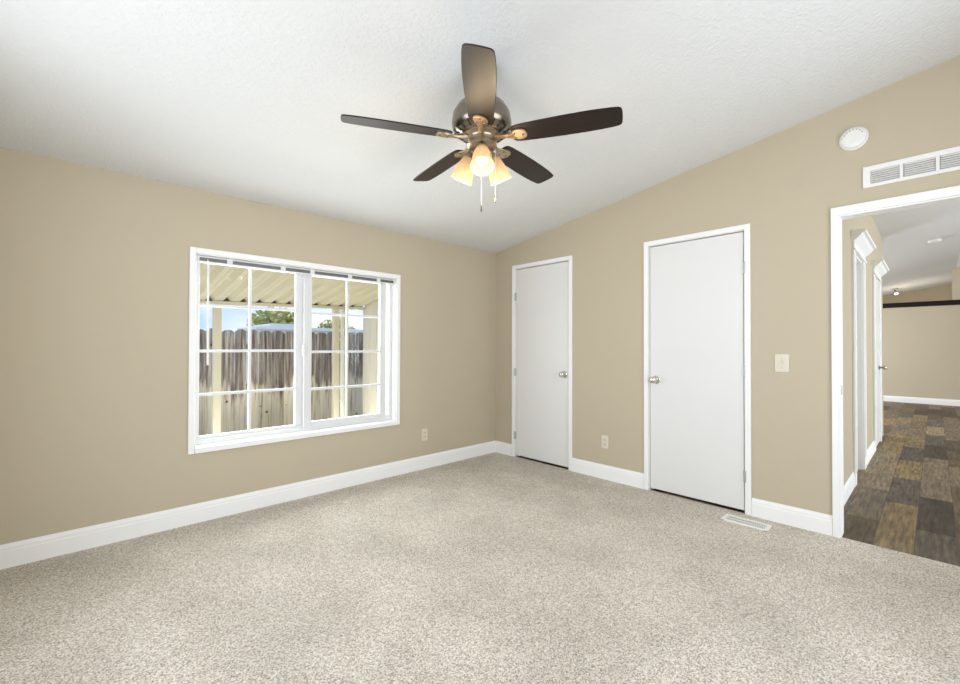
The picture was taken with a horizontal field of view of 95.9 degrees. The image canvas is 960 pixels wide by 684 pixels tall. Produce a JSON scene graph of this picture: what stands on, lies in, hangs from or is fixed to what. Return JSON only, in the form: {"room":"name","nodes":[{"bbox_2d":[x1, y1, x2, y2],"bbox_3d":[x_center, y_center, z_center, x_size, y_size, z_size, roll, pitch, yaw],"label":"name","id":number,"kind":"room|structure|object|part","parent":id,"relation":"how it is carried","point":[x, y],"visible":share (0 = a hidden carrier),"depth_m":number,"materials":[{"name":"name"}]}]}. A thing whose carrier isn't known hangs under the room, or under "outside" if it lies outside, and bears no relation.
{"room":"empty bedroom","nodes":[
{"label":"empty bedroom","id":0,"kind":"room"},
{"bbox_2d":[0,147,495,544],"bbox_3d":[0.490,0.129,5.385,9.400,2.396,0.150,1,-1,-44],"label":"wall","id":1,"kind":"structure","parent":0,"point":[94,262],"depth_m":2.77,"materials":[{"name":"beige paint"}]},
{"bbox_2d":[0,441,495,569],"bbox_3d":[-1.296,1.179,3.564,4.080,0.129,0.014,1,-1,-44],"label":"baseboard","id":2,"kind":"structure","parent":1,"relation":"attached to","point":[26,551],"depth_m":2.98,"materials":[{"name":"white wood"}]},
{"bbox_2d":[188,246,400,454],"bbox_3d":[-1.410,0.064,3.555,1.679,1.409,0.162,1,-1,-44],"label":"window","id":3,"kind":"structure","parent":1,"relation":"in","point":[389,295],"depth_m":3.53,"materials":[{"name":"white plastic"}]},
{"bbox_3d":[-1.730,0.053,3.314,0.754,1.264,0.034,1,-1,-44],"label":"fixed sash","id":4,"kind":"part","parent":3,"relation":"part of","materials":[{"name":"clear glass"}]},
{"bbox_2d":[197,255,394,364],"bbox_3d":[-1.381,-0.214,3.526,1.584,0.762,0.061,1,-1,-44],"label":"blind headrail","id":5,"kind":"object","parent":3,"relation":"attached to","point":[206,259],"visible":0.97,"depth_m":3.31,"materials":[{"name":"white plastic"}]},
{"bbox_3d":[-1.168,0.064,3.798,0.763,1.276,0.036,1,-1,-44],"label":"sliding sash","id":6,"kind":"part","parent":3,"relation":"part of","materials":[{"name":"white plastic"}]},
{"bbox_2d":[421,428,427,440],"bbox_3d":[-0.549,0.917,4.280,0.072,0.118,0.010,1,-1,-44],"label":"electrical outlet","id":7,"kind":"object","parent":1,"relation":"attached to","point":[423,431],"visible":1,"depth_m":4.27,"materials":[{"name":"beige plastic"}]},
{"bbox_2d":[339,309,344,416],"bbox_3d":[-2.151,0.554,6.742,0.067,2.141,0.051,1,-1,-44],"label":"downspout","id":8,"kind":"object","parent":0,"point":[342,338],"visible":0.84,"depth_m":6.73,"materials":[{"name":"white paint"}]},
{"bbox_2d":[0,401,959,683],"bbox_3d":[5.980,1.312,5.402,17.400,0.060,7.620,1,-1,-44],"label":"floor","id":9,"kind":"structure","parent":0,"point":[492,568],"depth_m":2.15,"materials":[{"name":"beige carpet"}]},
{"bbox_2d":[720,514,772,531],"bbox_3d":[1.830,1.241,2.978,0.133,0.008,0.283,1,-1,-44],"label":"floor vent","id":10,"kind":"object","parent":9,"relation":"in","point":[765,527],"visible":1,"depth_m":2.97,"materials":[{"name":"white metal"}]},
{"bbox_2d":[0,0,959,295],"bbox_3d":[5.977,-1.332,5.441,17.400,0.702,7.650,1,-1,-44],"label":"ceiling","id":11,"kind":"structure","parent":0,"point":[243,99],"depth_m":2.27,"materials":[{"name":"white paint"}]},
{"bbox_2d":[341,43,622,211],"bbox_3d":[0.008,-0.998,2.179,1.271,0.730,1.270,1,-1,-44],"label":"ceiling fan","id":12,"kind":"object","parent":11,"relation":"hanging from","point":[481,119],"visible":1,"depth_m":2.04,"materials":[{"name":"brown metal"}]},
{"bbox_3d":[-0.385,-1.009,2.025,0.510,0.006,0.135,0,11,-17],"label":"fan blade","id":13,"kind":"part","parent":12,"relation":"part of","materials":[{"name":"brown wood"}]},
{"bbox_3d":[-0.226,-1.004,2.480,0.135,0.006,0.510,-14,8,-34],"label":"fan blade","id":14,"kind":"part","parent":12,"relation":"part of","materials":[{"name":"brown wood"}]},
{"bbox_3d":[-0.088,-0.866,2.189,0.113,0.143,0.126,1,-1,-44],"label":"lamp shade","id":15,"kind":"part","parent":12,"relation":"part of","materials":[{"name":"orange glass"}]},
{"bbox_3d":[-0.050,-0.937,2.173,0.055,0.068,0.060,1,-1,-44],"label":"lamp arm","id":16,"kind":"part","parent":12,"relation":"part of","materials":[{"name":"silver metal"}]},
{"bbox_3d":[-0.001,-1.011,1.733,0.135,0.006,0.510,12,0,1],"label":"fan blade","id":17,"kind":"part","parent":12,"relation":"part of","materials":[{"name":"brown wood"}]},
{"bbox_3d":[0.010,-0.867,2.031,0.118,0.143,0.120,1,-1,-44],"label":"lamp shade","id":18,"kind":"part","parent":12,"relation":"part of","materials":[{"name":"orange glass"}]},
{"bbox_3d":[0.009,-0.878,2.046,0.059,0.090,0.061,1,-1,-44],"label":"light bulb","id":19,"kind":"part","parent":12,"relation":"part of","materials":[{"name":"white glass"}]},
{"bbox_3d":[0.076,-0.835,2.135,0.002,0.237,0.002,1,-1,-44],"label":"pull chain","id":20,"kind":"part","parent":12,"relation":"part of","materials":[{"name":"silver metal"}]},
{"bbox_3d":[0.099,-0.865,2.195,0.127,0.143,0.114,1,-1,-44],"label":"lamp shade","id":21,"kind":"part","parent":12,"relation":"part of","materials":[{"name":"orange glass"}]},
{"bbox_3d":[0.256,-1.002,2.469,0.135,0.006,0.510,-15,-10,36],"label":"fan blade","id":22,"kind":"part","parent":12,"relation":"part of","materials":[{"name":"brown wood"}]},
{"bbox_3d":[0.395,-1.007,2.008,0.510,0.006,0.135,0,-13,19],"label":"fan blade","id":23,"kind":"part","parent":12,"relation":"part of","materials":[{"name":"brown wood"}]},
{"bbox_2d":[893,288,898,294],"bbox_3d":[10.516,-1.278,10.957,0.156,0.185,0.153,1,-1,-44],"label":"track spotlight","id":24,"kind":"object","parent":11,"relation":"attached to","point":[895,292],"visible":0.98,"depth_m":10.92,"materials":[{"name":"white metal"}]},
{"bbox_2d":[928,239,941,242],"bbox_3d":[6.798,-1.509,6.466,0.149,0.038,0.149,1,-1,-44],"label":"ceiling detector","id":25,"kind":"object","parent":11,"relation":"attached to","point":[933,240],"visible":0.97,"depth_m":6.42,"materials":[{"name":"white plastic"}]},
{"bbox_2d":[495,55,959,514],"bbox_3d":[1.692,-0.177,3.473,0.100,2.975,4.280,1,-1,-44],"label":"wall","id":26,"kind":"structure","parent":0,"point":[786,184],"depth_m":3.04,"materials":[{"name":"beige paint"}]},
{"bbox_2d":[495,441,511,455],"bbox_3d":[0.266,1.196,4.871,0.014,0.129,0.246,1,-1,-44],"label":"baseboard","id":27,"kind":"structure","parent":26,"relation":"attached to","point":[500,447],"depth_m":4.86,"materials":[{"name":"white wood"}]},
{"bbox_2d":[512,255,571,470],"bbox_3d":[0.642,0.206,4.520,0.166,2.104,0.788,1,-1,-44],"label":"door","id":28,"kind":"structure","parent":26,"relation":"in","point":[541,291],"depth_m":4.50,"materials":[{"name":"white wood"}]},
{"bbox_3d":[0.816,0.321,4.268,0.072,0.068,0.068,1,-1,-44],"label":"knob","id":29,"kind":"part","parent":28,"relation":"part of","materials":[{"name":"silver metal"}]},
{"bbox_2d":[601,435,608,448],"bbox_3d":[1.143,0.914,3.957,0.010,0.118,0.072,1,-1,-44],"label":"electrical outlet","id":30,"kind":"object","parent":26,"relation":"attached to","point":[604,439],"visible":1,"depth_m":3.95,"materials":[{"name":"beige plastic"}]},
{"bbox_2d":[572,458,643,488],"bbox_3d":[1.147,1.189,3.946,0.014,0.129,0.726,1,-1,-44],"label":"baseboard","id":31,"kind":"structure","parent":26,"relation":"attached to","point":[623,476],"depth_m":3.91,"materials":[{"name":"white wood"}]},
{"bbox_2d":[644,223,751,515],"bbox_3d":[1.691,0.197,3.419,0.166,2.104,0.798,1,-1,-44],"label":"door","id":32,"kind":"structure","parent":26,"relation":"in","point":[697,304],"depth_m":3.38,"materials":[{"name":"white wood"}]},
{"bbox_3d":[1.450,0.316,3.602,0.072,0.068,0.068,1,-1,-44],"label":"knob","id":33,"kind":"part","parent":32,"relation":"part of","materials":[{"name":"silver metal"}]},
{"bbox_2d":[775,354,788,371],"bbox_3d":[2.078,0.146,2.978,0.018,0.124,0.084,1,-1,-44],"label":"light switch","id":34,"kind":"object","parent":26,"relation":"attached to","point":[781,360],"visible":1,"depth_m":2.98,"materials":[{"name":"beige plastic"}]},
{"bbox_2d":[751,498,832,535],"bbox_3d":[2.105,1.181,2.938,0.014,0.129,0.453,1,-1,-44],"label":"baseboard","id":35,"kind":"structure","parent":26,"relation":"attached to","point":[822,523],"depth_m":2.92,"materials":[{"name":"white wood"}]},
{"bbox_2d":[839,126,868,150],"bbox_3d":[2.337,-1.278,2.707,0.042,0.142,0.142,1,-1,-44],"label":"smoke detector","id":36,"kind":"object","parent":26,"relation":"attached to","point":[854,138],"visible":1,"depth_m":2.69,"materials":[{"name":"white plastic"}]},
{"bbox_2d":[831,185,959,537],"bbox_3d":[2.606,0.190,2.501,0.129,2.104,0.878,1,-1,-44],"label":"doorway","id":37,"kind":"structure","parent":26,"relation":"in","point":[950,194],"depth_m":2.76,"materials":[{"name":"white wood"}]},
{"bbox_2d":[863,146,959,188],"bbox_3d":[2.644,-1.018,2.403,0.012,0.131,0.777,1,-1,-44],"label":"air vent","id":38,"kind":"object","parent":26,"relation":"in","point":[946,160],"visible":1,"depth_m":2.52,"materials":[{"name":"white metal"}]},
{"bbox_2d":[842,216,883,483],"bbox_3d":[3.929,-0.099,4.501,4.560,2.852,0.110,1,-1,-44],"label":"wall","id":39,"kind":"structure","parent":0,"point":[867,222],"depth_m":3.75,"materials":[{"name":"beige paint"}]},
{"bbox_2d":[844,472,854,504],"bbox_3d":[2.788,1.187,3.319,1.270,0.129,0.014,1,-1,-44],"label":"baseboard","id":40,"kind":"structure","parent":39,"relation":"attached to","point":[849,486],"depth_m":3.51,"materials":[{"name":"white wood"}]},
{"bbox_2d":[851,228,875,486],"bbox_3d":[3.564,0.149,4.084,0.980,2.225,0.208,1,-1,-44],"label":"door","id":41,"kind":"structure","parent":39,"relation":"in","point":[862,244],"depth_m":4.28,"materials":[{"name":"white wood"}]},
{"bbox_3d":[3.538,0.232,4.110,0.880,2.060,0.134,1,-1,-44],"label":"casing","id":42,"kind":"part","parent":41,"relation":"part of","materials":[{"name":"white wood"}]},
{"bbox_2d":[867,441,874,464],"bbox_3d":[4.236,1.205,4.698,0.940,0.129,0.014,1,-1,-44],"label":"baseboard","id":43,"kind":"structure","parent":39,"relation":"attached to","point":[871,450],"depth_m":4.71,"materials":[{"name":"white wood"}]},
{"bbox_2d":[872,259,888,451],"bbox_3d":[4.889,0.166,5.345,0.980,2.225,0.208,1,-1,-44],"label":"door","id":44,"kind":"structure","parent":39,"relation":"in","point":[880,268],"depth_m":5.35,"materials":[{"name":"white wood"}]},
{"bbox_3d":[4.864,0.248,5.371,0.880,2.060,0.134,1,-1,-44],"label":"casing","id":45,"kind":"part","parent":44,"relation":"part of","materials":[{"name":"white wood"}]},
{"bbox_2d":[883,284,951,303],"bbox_3d":[12.258,-0.067,11.373,0.100,2.975,7.400,1,-1,-44],"label":"wall","id":46,"kind":"structure","parent":0,"point":[940,293],"depth_m":11.65,"materials":[{"name":"beige paint"}]},
{"bbox_2d":[883,305,959,405],"bbox_3d":[9.873,0.310,9.101,0.120,2.160,7.400,1,-1,-44],"label":"wall","id":47,"kind":"structure","parent":0,"point":[921,345],"depth_m":9.35,"materials":[{"name":"beige paint"}]},
{"bbox_2d":[883,395,959,405],"bbox_3d":[9.822,1.265,9.044,0.014,0.129,7.400,1,-1,-44],"label":"baseboard","id":48,"kind":"structure","parent":47,"relation":"attached to","point":[949,402],"depth_m":9.33,"materials":[{"name":"white wood"}]},
{"bbox_2d":[883,300,959,307],"bbox_3d":[9.876,-0.822,9.113,0.180,0.105,7.400,1,-1,-44],"label":"ledge","id":49,"kind":"object","parent":47,"relation":"on","point":[944,302],"visible":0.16,"depth_m":9.33,"materials":[{"name":"black wood"}]},
{"bbox_2d":[952,268,959,299],"bbox_3d":[10.204,-1.169,8.772,0.120,0.795,0.850,1,-1,-44],"label":"wall pier","id":50,"kind":"object","parent":49,"relation":"on","point":[956,271],"visible":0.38,"depth_m":9.00,"materials":[{"name":"beige paint"}]},
{"label":"outside","id":51,"kind":"structure","parent":0,"visible":0},
{"bbox_2d":[234,371,326,425],"bbox_3d":[-8.841,1.738,14.446,28.000,0.100,25.840,1,-1,-44],"label":"ground","id":52,"kind":"structure","parent":51,"point":[234,371],"depth_m":10.80,"materials":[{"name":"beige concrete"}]},
{"bbox_2d":[211,307,221,433],"bbox_3d":[-3.429,0.561,5.628,0.091,2.096,0.080,1,-1,-44],"label":"patio post","id":53,"kind":"object","parent":52,"relation":"on","point":[217,311],"visible":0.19,"depth_m":5.60,"materials":[{"name":"beige wood"}]},
{"bbox_2d":[246,307,293,325],"bbox_3d":[-6.312,0.282,13.459,1.791,2.804,1.559,1,-1,-44],"label":"leafy tree","id":54,"kind":"object","parent":52,"relation":"on","point":[263,318],"visible":0.27,"depth_m":13.04,"materials":[{"name":"green plant"}]},
{"bbox_2d":[199,328,362,435],"bbox_3d":[-3.071,0.726,7.034,6.536,1.825,0.064,1,-1,-44],"label":"fence","id":55,"kind":"object","parent":52,"relation":"on","point":[276,369],"visible":0.23,"depth_m":6.75,"materials":[{"name":"brown wood"}]},
{"bbox_2d":[237,323,362,409],"bbox_3d":[-4.627,0.616,12.280,3.700,2.120,1.600,1,-1,-44],"label":"shed","id":56,"kind":"object","parent":52,"relation":"on","point":[284,328],"visible":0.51,"depth_m":11.01,"materials":[{"name":"white"}]},
{"bbox_2d":[318,319,331,327],"bbox_3d":[-4.852,0.466,14.279,1.042,2.461,0.886,1,-1,-44],"label":"leafy tree","id":57,"kind":"object","parent":52,"relation":"on","point":[327,324],"visible":0.19,"depth_m":14.03,"materials":[{"name":"green plant"}]},
{"bbox_2d":[331,309,339,418],"bbox_3d":[-2.253,0.554,6.747,0.090,2.140,0.080,1,-1,-44],"label":"patio post","id":58,"kind":"object","parent":52,"relation":"on","point":[335,319],"visible":0.56,"depth_m":6.72,"materials":[{"name":"beige wood"}]},
{"bbox_2d":[344,309,345,416],"bbox_3d":[-2.151,0.553,6.845,0.083,2.144,0.080,1,-1,-44],"label":"patio post","id":59,"kind":"object","parent":52,"relation":"on","point":[344,309],"visible":0.23,"depth_m":6.81,"materials":[{"name":"beige wood"}]},
{"bbox_2d":[363,301,377,414],"bbox_3d":[-0.910,0.295,6.129,0.120,2.652,2.840,1,-1,-44],"label":"wall","id":60,"kind":"structure","parent":52,"relation":"on","point":[370,325],"depth_m":6.93,"materials":[{"name":"beige"}]},
{"bbox_2d":[200,263,377,309],"bbox_3d":[-2.012,-0.789,5.120,3.392,0.650,2.865,1,-1,-44],"label":"patio cover","id":61,"kind":"object","parent":60,"relation":"attached to","point":[228,285],"visible":0.27,"depth_m":5.56,"materials":[{"name":"beige metal"}]}
]}

